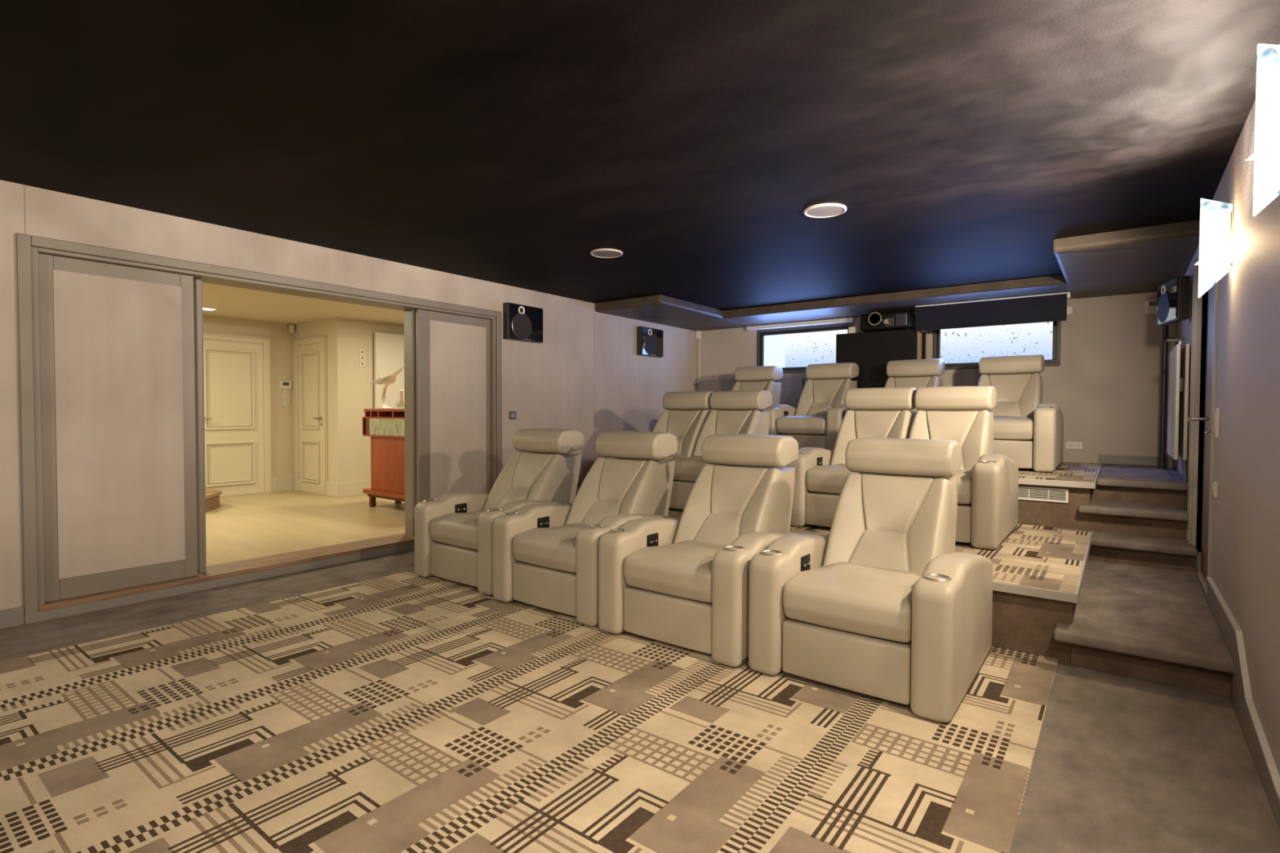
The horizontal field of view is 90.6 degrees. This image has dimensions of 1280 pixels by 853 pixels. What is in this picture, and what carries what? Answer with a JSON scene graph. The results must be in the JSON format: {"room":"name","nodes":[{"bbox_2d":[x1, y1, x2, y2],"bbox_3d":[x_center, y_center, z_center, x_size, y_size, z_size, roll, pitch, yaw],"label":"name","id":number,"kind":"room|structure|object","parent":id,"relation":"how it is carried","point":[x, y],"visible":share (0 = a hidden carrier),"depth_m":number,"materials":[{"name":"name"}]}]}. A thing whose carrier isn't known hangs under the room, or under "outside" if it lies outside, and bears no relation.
{"room":"home theater","nodes":[
{"label":"home theater","id":0,"kind":"room"},
{"bbox_2d":[203,315,294,497],"bbox_3d":[-6.273,-0.228,7.196,0.100,2.340,4.680,1,2,37],"label":"wall","id":1,"kind":"structure","parent":0,"point":[282,341],"depth_m":8.77,"materials":[{"name":"beige paint"}]},
{"bbox_2d":[203,331,271,496],"bbox_3d":[-5.348,-0.143,8.279,0.067,2.125,1.010,1,2,37],"label":"door","id":2,"kind":"structure","parent":1,"relation":"in","point":[237,397],"depth_m":8.36,"materials":[{"name":"beige paint"}]},
{"bbox_2d":[280,381,291,389],"bbox_3d":[-4.939,-0.578,8.838,0.027,0.110,0.150,1,2,37],"label":"thermostat","id":3,"kind":"object","parent":1,"relation":"attached to","point":[283,384],"visible":1,"depth_m":8.83,"materials":[{"name":"white plastic"}]},
{"bbox_2d":[284,389,289,405],"bbox_3d":[-4.936,-0.414,8.858,0.014,0.248,0.080,1,2,37],"label":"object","id":4,"kind":"structure","parent":1,"relation":"attached to","point":[286,397],"depth_m":8.85,"materials":[{"name":"white plastic"}]},
{"bbox_2d":[284,389,289,393],"bbox_3d":[-4.937,-0.498,8.857,0.010,0.080,0.080,1,2,37],"label":"switch plate","id":5,"kind":"object","parent":4,"relation":"attached to","point":[286,391],"depth_m":8.85,"materials":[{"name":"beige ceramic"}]},
{"bbox_2d":[284,394,289,399],"bbox_3d":[-4.937,-0.414,8.859,0.010,0.080,0.080,1,2,37],"label":"switch plate","id":6,"kind":"object","parent":4,"relation":"attached to","point":[286,397],"depth_m":8.85,"materials":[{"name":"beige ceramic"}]},
{"bbox_2d":[284,400,289,405],"bbox_3d":[-4.938,-0.330,8.861,0.010,0.080,0.080,1,2,37],"label":"switch plate","id":7,"kind":"object","parent":4,"relation":"attached to","point":[286,402],"depth_m":8.85,"materials":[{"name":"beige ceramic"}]},
{"bbox_2d":[271,475,371,497],"bbox_3d":[-5.050,0.828,7.747,1.218,0.210,7.000,1,2,37],"label":"baseboard","id":8,"kind":"structure","parent":1,"relation":"attached to","point":[286,483],"depth_m":8.45,"materials":[{"name":"beige"}]},
{"bbox_2d":[202,282,404,325],"bbox_3d":[-3.884,-1.422,6.876,4.250,0.080,7.100,1,2,37],"label":"ceiling","id":9,"kind":"structure","parent":0,"point":[232,302],"depth_m":7.52,"materials":[{"name":"beige paint"}]},
{"bbox_2d":[203,306,217,311],"bbox_3d":[-5.170,-1.400,7.539,0.200,0.006,0.200,1,2,37],"label":"recessed light","id":10,"kind":"object","parent":9,"relation":"in","point":[204,308],"visible":0.51,"depth_m":7.55,"materials":[{"name":"white plastic"}]},
{"bbox_2d":[288,324,294,333],"bbox_3d":[-4.865,-1.364,8.853,0.060,0.120,0.060,1,2,37],"label":"detector","id":11,"kind":"object","parent":9,"relation":"attached to","point":[291,327],"visible":1,"depth_m":8.83,"materials":[{"name":"white plastic"}]},
{"bbox_2d":[205,490,404,566],"bbox_3d":[-3.889,1.007,6.932,4.260,0.100,7.100,1,2,37],"label":"floor","id":12,"kind":"structure","parent":0,"point":[246,526],"depth_m":6.36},
{"bbox_2d":[204,487,222,512],"bbox_3d":[-5.460,0.571,6.872,1.064,0.765,1.570,1,2,37],"label":"staircase","id":13,"kind":"structure","parent":12,"relation":"on","point":[212,495],"depth_m":7.22,"materials":[{"name":"brown wood"}]},
{"bbox_2d":[362,408,404,506],"bbox_3d":[-2.705,0.374,7.325,1.012,1.155,0.500,1,2,37],"label":"base cabinet","id":14,"kind":"object","parent":12,"relation":"on","point":[385,428],"visible":0.51,"depth_m":7.18,"materials":[{"name":"brown wood"}]},
{"bbox_2d":[368,366,404,408],"bbox_3d":[-2.908,-0.450,7.399,0.541,0.486,0.299,1,2,37],"label":"ornament","id":15,"kind":"object","parent":14,"relation":"on","point":[391,379],"visible":0.99,"depth_m":7.44,"materials":[{"name":"white"}]},
{"bbox_3d":[-2.780,-0.251,7.381,0.120,0.090,0.120,1,2,37],"label":"glass holder","id":16,"kind":"object","parent":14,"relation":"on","visible":0},
{"bbox_2d":[398,389,404,403],"bbox_3d":[-2.779,-0.350,7.378,0.060,0.166,0.060,1,2,37],"label":"candle","id":17,"kind":"object","parent":16,"relation":"on","point":[401,393],"visible":0.99,"depth_m":7.36,"materials":[{"name":"beige wax"}]},
{"bbox_2d":[293,317,346,494],"bbox_3d":[-4.370,-0.256,8.627,1.200,2.340,0.100,1,2,37],"label":"wall","id":18,"kind":"structure","parent":0,"point":[333,328],"depth_m":8.29,"materials":[{"name":"beige paint"}]},
{"bbox_2d":[293,335,328,496],"bbox_3d":[-4.513,-0.149,8.632,0.900,2.125,0.067,1,2,37],"label":"door","id":19,"kind":"structure","parent":18,"relation":"in","point":[309,361],"depth_m":8.65,"materials":[{"name":"beige paint"}]},
{"bbox_2d":[0,179,697,610],"bbox_3d":[-2.372,-0.104,5.159,0.300,2.540,10.350,1,2,37],"label":"wall","id":20,"kind":"structure","parent":0,"point":[587,375],"depth_m":5.34,"materials":[{"name":"paint"}]},
{"bbox_2d":[38,253,197,602],"bbox_3d":[-3.201,0.007,3.925,0.042,1.995,0.762,1,2,37],"label":"door","id":21,"kind":"structure","parent":20,"relation":"in","point":[117,370],"depth_m":3.88,"materials":[{"name":"grey paint"}]},
{"bbox_2d":[193,278,206,573],"bbox_3d":[-3.032,0.003,4.342,0.130,2.005,0.047,1,2,37],"label":"door","id":22,"kind":"structure","parent":20,"relation":"in","point":[197,283],"depth_m":4.30,"materials":[{"name":"grey paint"}]},
{"bbox_2d":[0,542,414,629],"bbox_3d":[-3.349,1.049,3.655,0.044,0.100,6.534,1,2,37],"label":"baseboard","id":23,"kind":"structure","parent":20,"relation":"attached to","point":[11,617],"depth_m":4.07,"materials":[{"name":"grey paint"}]},
{"bbox_2d":[38,533,414,611],"bbox_3d":[-2.519,0.999,4.982,0.320,0.032,3.300,1,2,37],"label":"trim","id":24,"kind":"structure","parent":20,"relation":"attached to","point":[277,561],"depth_m":4.56,"materials":[{"name":"brown wood"}]},
{"bbox_2d":[16,233,502,615],"bbox_3d":[-2.498,-0.012,4.944,0.282,2.165,3.416,1,2,37],"label":"trim","id":25,"kind":"structure","parent":20,"relation":"attached to","point":[28,247],"depth_m":3.64,"materials":[{"name":"grey paint"}]},
{"bbox_2d":[23,184,594,463],"bbox_3d":[-1.972,-0.335,5.431,0.002,2.090,4.768,1,2,37],"label":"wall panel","id":26,"kind":"structure","parent":20,"relation":"attached to","point":[24,184],"depth_m":3.51,"materials":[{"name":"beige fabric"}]},
{"bbox_2d":[404,310,417,535],"bbox_3d":[-2.035,-0.026,5.656,0.130,2.005,0.073,1,2,37],"label":"door","id":27,"kind":"structure","parent":20,"relation":"in","point":[410,325],"depth_m":5.61,"materials":[{"name":"grey paint"}]},
{"bbox_2d":[415,309,490,503],"bbox_3d":[-1.714,-0.035,5.883,0.042,1.995,0.792,1,2,37],"label":"door","id":28,"kind":"structure","parent":20,"relation":"in","point":[453,350],"depth_m":5.83,"materials":[{"name":"grey paint"}]},
{"bbox_2d":[509,411,515,419],"bbox_3d":[-1.274,-0.111,6.347,0.014,0.080,0.090,1,2,37],"label":"wall switch","id":29,"kind":"object","parent":20,"relation":"attached to","point":[512,414],"visible":1,"depth_m":6.34,"materials":[{"name":"grey plastic"}]},
{"bbox_2d":[502,302,542,343],"bbox_3d":[-1.169,-1.040,6.391,0.095,0.355,0.470,1,2,37],"label":"wall speaker","id":30,"kind":"object","parent":20,"relation":"attached to","point":[521,322],"visible":1,"depth_m":6.32,"materials":[{"name":"black plastic"}]},
{"bbox_2d":[636,326,663,357],"bbox_3d":[0.138,-1.077,8.111,0.095,0.355,0.470,1,2,37],"label":"wall speaker","id":31,"kind":"object","parent":20,"relation":"attached to","point":[650,341],"visible":1,"depth_m":8.03,"materials":[{"name":"grey plastic"}]},
{"bbox_2d":[915,292,1070,331],"bbox_3d":[3.539,-1.154,6.444,1.385,0.268,0.058,1,2,37],"label":"roller blind","id":32,"kind":"object","parent":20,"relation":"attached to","point":[1045,308],"visible":1,"depth_m":6.39,"materials":[{"name":"black fabric"}]},
{"bbox_2d":[344,318,404,482],"bbox_3d":[-3.170,-0.268,9.297,0.100,2.340,2.420,1,2,37],"label":"wall","id":33,"kind":"structure","parent":0,"point":[358,334],"depth_m":8.45,"materials":[{"name":"beige paint"}]},
{"bbox_2d":[359,349,364,367],"bbox_3d":[-3.713,-0.915,8.471,0.012,0.234,0.080,1,2,37],"label":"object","id":34,"kind":"structure","parent":33,"relation":"attached to","point":[362,352],"depth_m":8.46,"materials":[{"name":"white plastic"}]},
{"bbox_2d":[373,332,404,408],"bbox_3d":[-3.406,-0.241,8.823,0.095,2.072,0.620,1,2,37],"label":"picture","id":35,"kind":"object","parent":33,"relation":"attached to","point":[388,348],"visible":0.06,"depth_m":8.69,"materials":[{"name":"beige paper"}]},
{"bbox_2d":[0,0,1279,311],"bbox_3d":[-0.123,-1.376,3.486,5.460,0.100,10.450,1,2,37],"label":"ceiling","id":36,"kind":"structure","parent":0,"point":[505,142],"depth_m":2.76,"materials":[{"name":"paint"}]},
{"bbox_2d":[590,248,622,257],"bbox_3d":[-0.262,-1.355,4.967,0.256,0.014,0.256,1,2,37],"label":"ceiling speaker","id":37,"kind":"object","parent":36,"relation":"attached to","point":[605,252],"visible":1,"depth_m":4.95,"materials":[{"name":"grey plastic"}]},
{"bbox_2d":[592,250,620,257],"bbox_3d":[-0.262,-1.354,4.967,0.220,0.008,0.220,1,2,37],"label":"grille","id":38,"kind":"object","parent":37,"relation":"attached to","point":[595,253],"depth_m":4.95,"materials":[{"name":"grey metal"}]},
{"bbox_2d":[803,203,846,217],"bbox_3d":[1.136,-1.324,3.893,0.256,0.014,0.256,1,2,37],"label":"ceiling speaker","id":39,"kind":"object","parent":36,"relation":"attached to","point":[823,210],"visible":1,"depth_m":3.87,"materials":[{"name":"grey plastic"}]},
{"bbox_2d":[806,205,843,217],"bbox_3d":[1.136,-1.323,3.893,0.220,0.008,0.220,1,2,37],"label":"grille","id":40,"kind":"object","parent":39,"relation":"attached to","point":[812,211],"depth_m":3.88,"materials":[{"name":"grey metal"}]},
{"bbox_2d":[0,549,1279,852],"bbox_3d":[-1.418,1.200,1.856,5.460,0.100,6.200,1,2,37],"label":"floor","id":41,"kind":"structure","parent":0,"point":[1122,763],"depth_m":2.25,"materials":[{"name":"beige carpet"}]},
{"bbox_2d":[0,569,1058,852],"bbox_3d":[-1.022,1.138,2.343,3.979,0.004,4.855,1,2,37],"label":"patterned carpet","id":42,"kind":"object","parent":41,"relation":"on","point":[406,712],"visible":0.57,"depth_m":2.29,"materials":[{"name":"beige carpet"}]},
{"bbox_2d":[414,428,584,595],"bbox_3d":[-0.966,0.549,4.724,0.867,1.051,1.082,1,2,37],"label":"recliner","id":43,"kind":"object","parent":42,"relation":"on","point":[454,531],"visible":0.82,"depth_m":4.61,"materials":[{"name":"leather"}]},
{"bbox_2d":[430,509,487,550],"bbox_3d":[-1.086,0.715,4.570,0.546,0.204,0.648,1,2,37],"label":"seat cushion","id":44,"kind":"object","parent":43,"relation":"on","point":[450,529],"depth_m":4.37,"materials":[{"name":"leather"}]},
{"bbox_2d":[493,431,677,626],"bbox_3d":[-0.265,0.566,4.142,0.867,1.051,1.082,1,2,37],"label":"recliner","id":45,"kind":"object","parent":42,"relation":"on","point":[546,556],"visible":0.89,"depth_m":3.95,"materials":[{"name":"leather"}]},
{"bbox_2d":[512,523,588,573],"bbox_3d":[-0.385,0.732,3.989,0.546,0.204,0.648,1,2,37],"label":"seat cushion","id":46,"kind":"object","parent":45,"relation":"on","point":[545,548],"depth_m":3.79,"materials":[{"name":"leather"}]},
{"bbox_2d":[598,434,802,666],"bbox_3d":[0.435,0.582,3.592,0.867,1.051,1.082,1,2,37],"label":"recliner","id":47,"kind":"object","parent":42,"relation":"on","point":[684,581],"visible":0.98,"depth_m":3.36,"materials":[{"name":"leather"}]},
{"bbox_2d":[623,540,727,603],"bbox_3d":[0.315,0.748,3.438,0.546,0.204,0.648,1,2,37],"label":"seat cushion","id":48,"kind":"object","parent":47,"relation":"on","point":[678,571],"depth_m":3.24,"materials":[{"name":"leather"}]},
{"bbox_2d":[748,437,992,723],"bbox_3d":[1.160,0.597,3.073,0.867,1.051,1.082,1,2,37],"label":"recliner","id":49,"kind":"object","parent":42,"relation":"on","point":[884,606],"visible":1,"depth_m":2.83,"materials":[{"name":"leather"}]},
{"bbox_2d":[782,561,921,643],"bbox_3d":[1.040,0.763,2.919,0.546,0.204,0.648,1,2,37],"label":"seat cushion","id":50,"kind":"object","parent":49,"relation":"on","point":[865,602],"depth_m":2.72,"materials":[{"name":"leather"}]},
{"bbox_2d":[697,291,1170,465],"bbox_3d":[3.066,-0.143,7.559,5.660,2.540,0.250,1,2,37],"label":"wall","id":51,"kind":"structure","parent":0,"point":[1105,386],"depth_m":6.28,"materials":[{"name":"paint"}]},
{"bbox_2d":[695,330,701,339],"bbox_3d":[0.832,-1.301,9.023,0.070,0.120,0.060,1,2,37],"label":"sensor","id":52,"kind":"object","parent":51,"relation":"attached to","point":[698,333],"visible":1,"depth_m":9.00,"materials":[{"name":"white plastic"}]},
{"bbox_2d":[697,339,700,381],"bbox_3d":[0.848,-0.940,9.054,0.024,0.600,0.020,1,2,37],"label":"cable trunking","id":53,"kind":"object","parent":51,"relation":"attached to","point":[699,347],"visible":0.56,"depth_m":9.05,"materials":[{"name":"beige plastic"}]},
{"bbox_2d":[693,377,804,408],"bbox_3d":[1.438,-0.171,8.569,1.617,0.930,0.105,1,2,37],"label":"radiator","id":54,"kind":"object","parent":51,"relation":"attached to","point":[792,388],"visible":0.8,"depth_m":8.19,"materials":[{"name":"grey"}]},
{"bbox_2d":[756,322,853,373],"bbox_3d":[2.106,-0.986,8.146,1.290,0.590,0.077,1,2,37],"label":"window","id":55,"kind":"structure","parent":51,"relation":"in","point":[793,349],"depth_m":8.20,"materials":[{"name":"grey"}]},
{"bbox_2d":[746,317,854,330],"bbox_3d":[2.023,-1.307,8.112,1.432,0.052,0.090,1,2,37],"label":"blind cassette","id":56,"kind":"object","parent":55,"relation":"attached to","point":[845,320],"visible":1,"depth_m":8.04,"materials":[{"name":"white metal"}]},
{"bbox_2d":[859,309,915,332],"bbox_3d":[2.823,-1.193,7.224,0.540,0.235,0.480,1,2,37],"label":"projector","id":57,"kind":"object","parent":51,"relation":"hanging from","point":[900,320],"visible":0.94,"depth_m":7.07,"materials":[{"name":"black plastic"}]},
{"bbox_2d":[895,312,907,326],"bbox_3d":[2.877,-1.175,6.977,0.125,0.140,0.030,1,2,37],"label":"grille","id":58,"kind":"object","parent":57,"relation":"attached to","point":[901,318],"depth_m":6.96,"materials":[{"name":"grey metal"}]},
{"bbox_2d":[595,218,1204,330],"bbox_3d":[2.229,-1.362,6.586,5.360,0.129,2.370,1,2,37],"label":"ceiling soffit","id":59,"kind":"structure","parent":51,"relation":"attached to","point":[1137,260],"depth_m":5.95,"materials":[{"name":"paint"}]},
{"bbox_2d":[932,320,1061,369],"bbox_3d":[3.822,-0.936,6.844,1.210,0.615,0.077,1,2,37],"label":"window","id":60,"kind":"structure","parent":51,"relation":"in","point":[959,348],"depth_m":6.85,"materials":[{"name":"grey"}]},
{"bbox_2d":[1066,306,1072,314],"bbox_3d":[4.337,-1.171,6.399,0.050,0.075,0.022,1,2,37],"label":"wall box","id":61,"kind":"object","parent":51,"relation":"attached to","point":[1069,309],"visible":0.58,"depth_m":6.39,"materials":[{"name":"white plastic"}]},
{"bbox_2d":[1065,441,1082,449],"bbox_3d":[4.383,0.192,6.401,0.140,0.074,0.012,1,2,37],"label":"power socket","id":62,"kind":"object","parent":51,"relation":"attached to","point":[1068,445],"visible":1,"depth_m":6.40,"materials":[{"name":"white plastic"}]},
{"bbox_2d":[1098,454,1167,466],"bbox_3d":[4.772,0.326,6.106,0.570,0.085,0.015,1,2,37],"label":"baseboard","id":63,"kind":"structure","parent":51,"relation":"attached to","point":[1103,459],"depth_m":6.12,"materials":[{"name":"grey paint"}]},
{"bbox_2d":[1144,299,1156,314],"bbox_3d":[4.849,-1.136,6.008,0.100,0.130,0.028,1,2,37],"label":"wall thermostat","id":64,"kind":"object","parent":51,"relation":"attached to","point":[1150,305],"visible":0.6,"depth_m":6.00,"materials":[{"name":"beige plastic"}]},
{"bbox_2d":[991,590,1076,662],"bbox_3d":[0.824,0.925,5.272,4.690,0.300,2.040,1,2,37],"label":"platform riser","id":65,"kind":"structure","parent":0,"point":[1020,623],"depth_m":3.15,"materials":[{"name":"wood"}]},
{"bbox_2d":[574,487,1092,603],"bbox_3d":[0.815,0.754,5.188,4.652,0.046,2.000,1,2,37],"label":"patterned carpet","id":66,"kind":"object","parent":65,"relation":"on","point":[1048,562],"visible":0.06,"depth_m":3.72,"materials":[{"name":"grey carpet"}]},
{"bbox_2d":[599,390,772,510],"bbox_3d":[0.497,0.185,5.854,1.408,1.051,1.082,1,2,37],"label":"loveseat","id":67,"kind":"object","parent":66,"relation":"on","point":[739,413],"visible":0.45,"depth_m":5.88,"materials":[{"name":"leather"}]},
{"bbox_2d":[662,453,685,459],"bbox_3d":[0.158,0.346,5.866,0.546,0.204,0.648,1,2,37],"label":"seat cushion","id":68,"kind":"object","parent":67,"relation":"on","point":[676,455],"depth_m":5.79,"materials":[{"name":"leather"}]},
{"bbox_2d":[668,455,716,481],"bbox_3d":[0.595,0.355,5.535,0.546,0.204,0.648,1,2,37],"label":"seat cushion","id":69,"kind":"object","parent":67,"relation":"on","point":[688,468],"depth_m":5.31,"materials":[{"name":"leather"}]},
{"bbox_2d":[785,386,1018,550],"bbox_3d":[1.958,0.218,4.720,1.408,1.051,1.082,1,2,37],"label":"loveseat","id":70,"kind":"object","parent":66,"relation":"on","point":[988,483],"visible":0.59,"depth_m":4.64,"materials":[{"name":"leather"}]},
{"bbox_2d":[806,463,859,494],"bbox_3d":[1.619,0.379,4.731,0.546,0.204,0.648,1,2,37],"label":"seat cushion","id":71,"kind":"object","parent":70,"relation":"on","point":[821,478],"depth_m":4.57,"materials":[{"name":"leather"}]},
{"bbox_2d":[952,469,972,504],"bbox_3d":[2.056,0.388,4.400,0.546,0.204,0.648,1,2,37],"label":"seat cushion","id":72,"kind":"object","parent":70,"relation":"on","point":[964,477],"depth_m":4.02,"materials":[{"name":"leather"}]},
{"bbox_2d":[1017,484,1092,530],"bbox_3d":[2.037,0.713,6.864,4.690,0.655,2.130,1,2,37],"label":"step riser","id":73,"kind":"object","parent":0,"point":[1035,513],"depth_m":4.71,"materials":[{"name":"wood"}]},
{"bbox_2d":[1017,486,1068,502],"bbox_3d":[2.954,0.508,4.817,0.500,0.100,0.011,1,2,37],"label":"floor vent","id":74,"kind":"object","parent":73,"relation":"in","point":[1040,494],"visible":0.68,"depth_m":4.76,"materials":[{"name":"white plastic"}]},
{"bbox_2d":[1018,462,1102,488],"bbox_3d":[2.044,0.364,6.788,4.661,0.046,2.130,1,2,37],"label":"patterned carpet","id":75,"kind":"object","parent":73,"relation":"on","point":[1068,474],"visible":0.09,"depth_m":4.96,"materials":[{"name":"grey carpet"}]},
{"bbox_2d":[706,365,782,411],"bbox_3d":[1.224,-0.209,7.503,0.867,1.051,1.082,1,2,37],"label":"recliner","id":76,"kind":"object","parent":75,"relation":"on","point":[748,378],"visible":0.23,"depth_m":7.66,"materials":[{"name":"leather"}]},
{"bbox_2d":[762,362,858,451],"bbox_3d":[1.960,-0.193,6.944,0.867,1.051,1.082,1,2,37],"label":"recliner","id":77,"kind":"object","parent":75,"relation":"on","point":[816,420],"visible":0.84,"depth_m":6.90,"materials":[{"name":"leather"}]},
{"bbox_2d":[776,414,826,434],"bbox_3d":[1.840,-0.027,6.791,0.546,0.204,0.648,1,2,37],"label":"seat cushion","id":78,"kind":"object","parent":77,"relation":"on","point":[785,424],"depth_m":6.55,"materials":[{"name":"leather"}]},
{"bbox_2d":[835,328,927,388],"bbox_3d":[2.774,-0.375,7.323,0.912,1.404,0.370,1,2,37],"label":"cabinet","id":79,"kind":"object","parent":75,"relation":"on","point":[872,352],"visible":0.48,"depth_m":7.17,"materials":[{"name":"black wood"}]},
{"bbox_2d":[848,326,856,333],"bbox_3d":[2.466,-1.117,7.359,0.070,0.075,0.060,1,2,37],"label":"junction box","id":80,"kind":"object","parent":79,"relation":"on","point":[852,329],"visible":1,"depth_m":7.33,"materials":[{"name":"white plastic"}]},
{"bbox_2d":[844,358,945,413],"bbox_3d":[2.676,-0.177,6.401,0.867,1.051,1.082,1,2,37],"label":"recliner","id":81,"kind":"object","parent":75,"relation":"on","point":[913,373],"visible":0.21,"depth_m":6.57,"materials":[{"name":"leather"}]},
{"bbox_2d":[951,354,1063,472],"bbox_3d":[3.378,-0.161,5.868,0.867,1.051,1.082,1,2,37],"label":"recliner","id":82,"kind":"object","parent":75,"relation":"on","point":[1028,431],"visible":0.56,"depth_m":5.61,"materials":[{"name":"leather"}]},
{"bbox_2d":[993,415,1033,439],"bbox_3d":[3.258,0.004,5.715,0.546,0.204,0.648,1,2,37],"label":"seat cushion","id":83,"kind":"object","parent":82,"relation":"on","point":[1005,427],"depth_m":5.40,"materials":[{"name":"leather"}]},
{"bbox_2d":[1078,499,1188,539],"bbox_3d":[3.561,0.712,4.576,0.635,0.280,0.470,1,2,37],"label":"step","id":84,"kind":"structure","parent":0,"point":[1162,521],"depth_m":4.44,"materials":[{"name":"carpet"}]},
{"bbox_2d":[1091,463,1187,506],"bbox_3d":[4.223,0.534,5.388,0.570,0.300,1.830,1,2,37],"label":"step","id":85,"kind":"structure","parent":0,"point":[1131,483],"depth_m":4.76,"materials":[{"name":"carpet"}]},
{"bbox_2d":[1087,530,1197,574],"bbox_3d":[3.411,0.884,4.330,0.570,0.245,0.410,1,2,37],"label":"step","id":86,"kind":"structure","parent":0,"point":[1177,554],"depth_m":4.20,"materials":[{"name":"carpet"}]},
{"bbox_2d":[1053,560,1233,697],"bbox_3d":[2.765,1.033,3.536,0.635,0.182,1.900,1,2,37],"label":"step","id":87,"kind":"structure","parent":0,"point":[1152,624],"depth_m":2.99,"materials":[{"name":"carpet"}]},
{"bbox_2d":[1173,42,1279,776],"bbox_3d":[2.056,-0.006,1.798,0.300,2.540,10.350,1,2,37],"label":"wall","id":88,"kind":"structure","parent":0,"point":[1246,552],"depth_m":2.46,"materials":[{"name":"paint"}]},
{"bbox_2d":[1159,322,1177,468],"bbox_3d":[4.724,-0.431,5.665,0.122,1.620,0.044,0,1,-3],"label":"pipes","id":89,"kind":"object","parent":88,"relation":"attached to","point":[1173,326],"visible":0.52,"depth_m":5.65,"materials":[{"name":"grey metal"}]},
{"bbox_2d":[1156,275,1190,326],"bbox_3d":[4.025,-0.943,4.796,0.084,0.312,0.414,1,2,23],"label":"wall speaker","id":90,"kind":"object","parent":88,"relation":"attached to","point":[1173,295],"visible":1,"depth_m":4.68,"materials":[{"name":"black plastic"}]},
{"bbox_2d":[1166,337,1190,460],"bbox_3d":[4.174,-0.211,4.951,0.140,0.891,0.900,1,2,37],"label":"panel radiator","id":91,"kind":"object","parent":88,"relation":"attached to","point":[1179,359],"visible":1,"depth_m":4.65,"materials":[{"name":"white metal"}]},
{"bbox_2d":[1182,458,1188,482],"bbox_3d":[4.022,0.486,4.661,0.012,0.490,0.830,1,2,37],"label":"trim","id":92,"kind":"structure","parent":88,"relation":"attached to","point":[1184,463],"depth_m":4.74,"materials":[{"name":"grey paint"}]},
{"bbox_2d":[1186,257,1215,583],"bbox_3d":[3.343,-0.029,3.753,0.144,1.932,0.810,1,2,37],"label":"door","id":93,"kind":"structure","parent":88,"relation":"in","point":[1211,293],"depth_m":3.89,"materials":[{"name":"grey paint"}]},
{"bbox_2d":[1186,224,1220,577],"bbox_3d":[3.430,-0.072,3.842,0.084,2.018,1.170,1,2,37],"label":"trim","id":94,"kind":"structure","parent":88,"relation":"attached to","point":[1199,265],"depth_m":4.07,"materials":[{"name":"grey"}]},
{"bbox_2d":[1212,481,1217,497],"bbox_3d":[2.972,0.326,3.276,0.015,0.075,0.080,1,2,37],"label":"wall switch","id":95,"kind":"object","parent":88,"relation":"attached to","point":[1215,487],"visible":1,"depth_m":3.25,"materials":[{"name":"white plastic"}]},
{"bbox_2d":[1213,408,1219,437],"bbox_3d":[2.973,-0.019,3.267,0.015,0.150,0.080,1,2,37],"label":"wall switch","id":96,"kind":"object","parent":88,"relation":"attached to","point":[1216,424],"visible":1,"depth_m":3.24,"materials":[{"name":"white plastic"}]},
{"bbox_2d":[1210,211,1234,267],"bbox_3d":[2.739,-0.849,3.034,0.135,0.470,0.142,1,2,37],"label":"wall sconce","id":97,"kind":"object","parent":88,"relation":"attached to","point":[1215,242],"visible":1,"depth_m":3.00,"materials":[{"name":"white glass"}]},
{"bbox_2d":[1206,576,1279,830],"bbox_3d":[0.957,1.024,0.645,0.019,0.328,6.950,1,2,37],"label":"baseboard","id":98,"kind":"structure","parent":88,"relation":"attached to","point":[1243,705],"depth_m":2.38,"materials":[{"name":"grey paint"}]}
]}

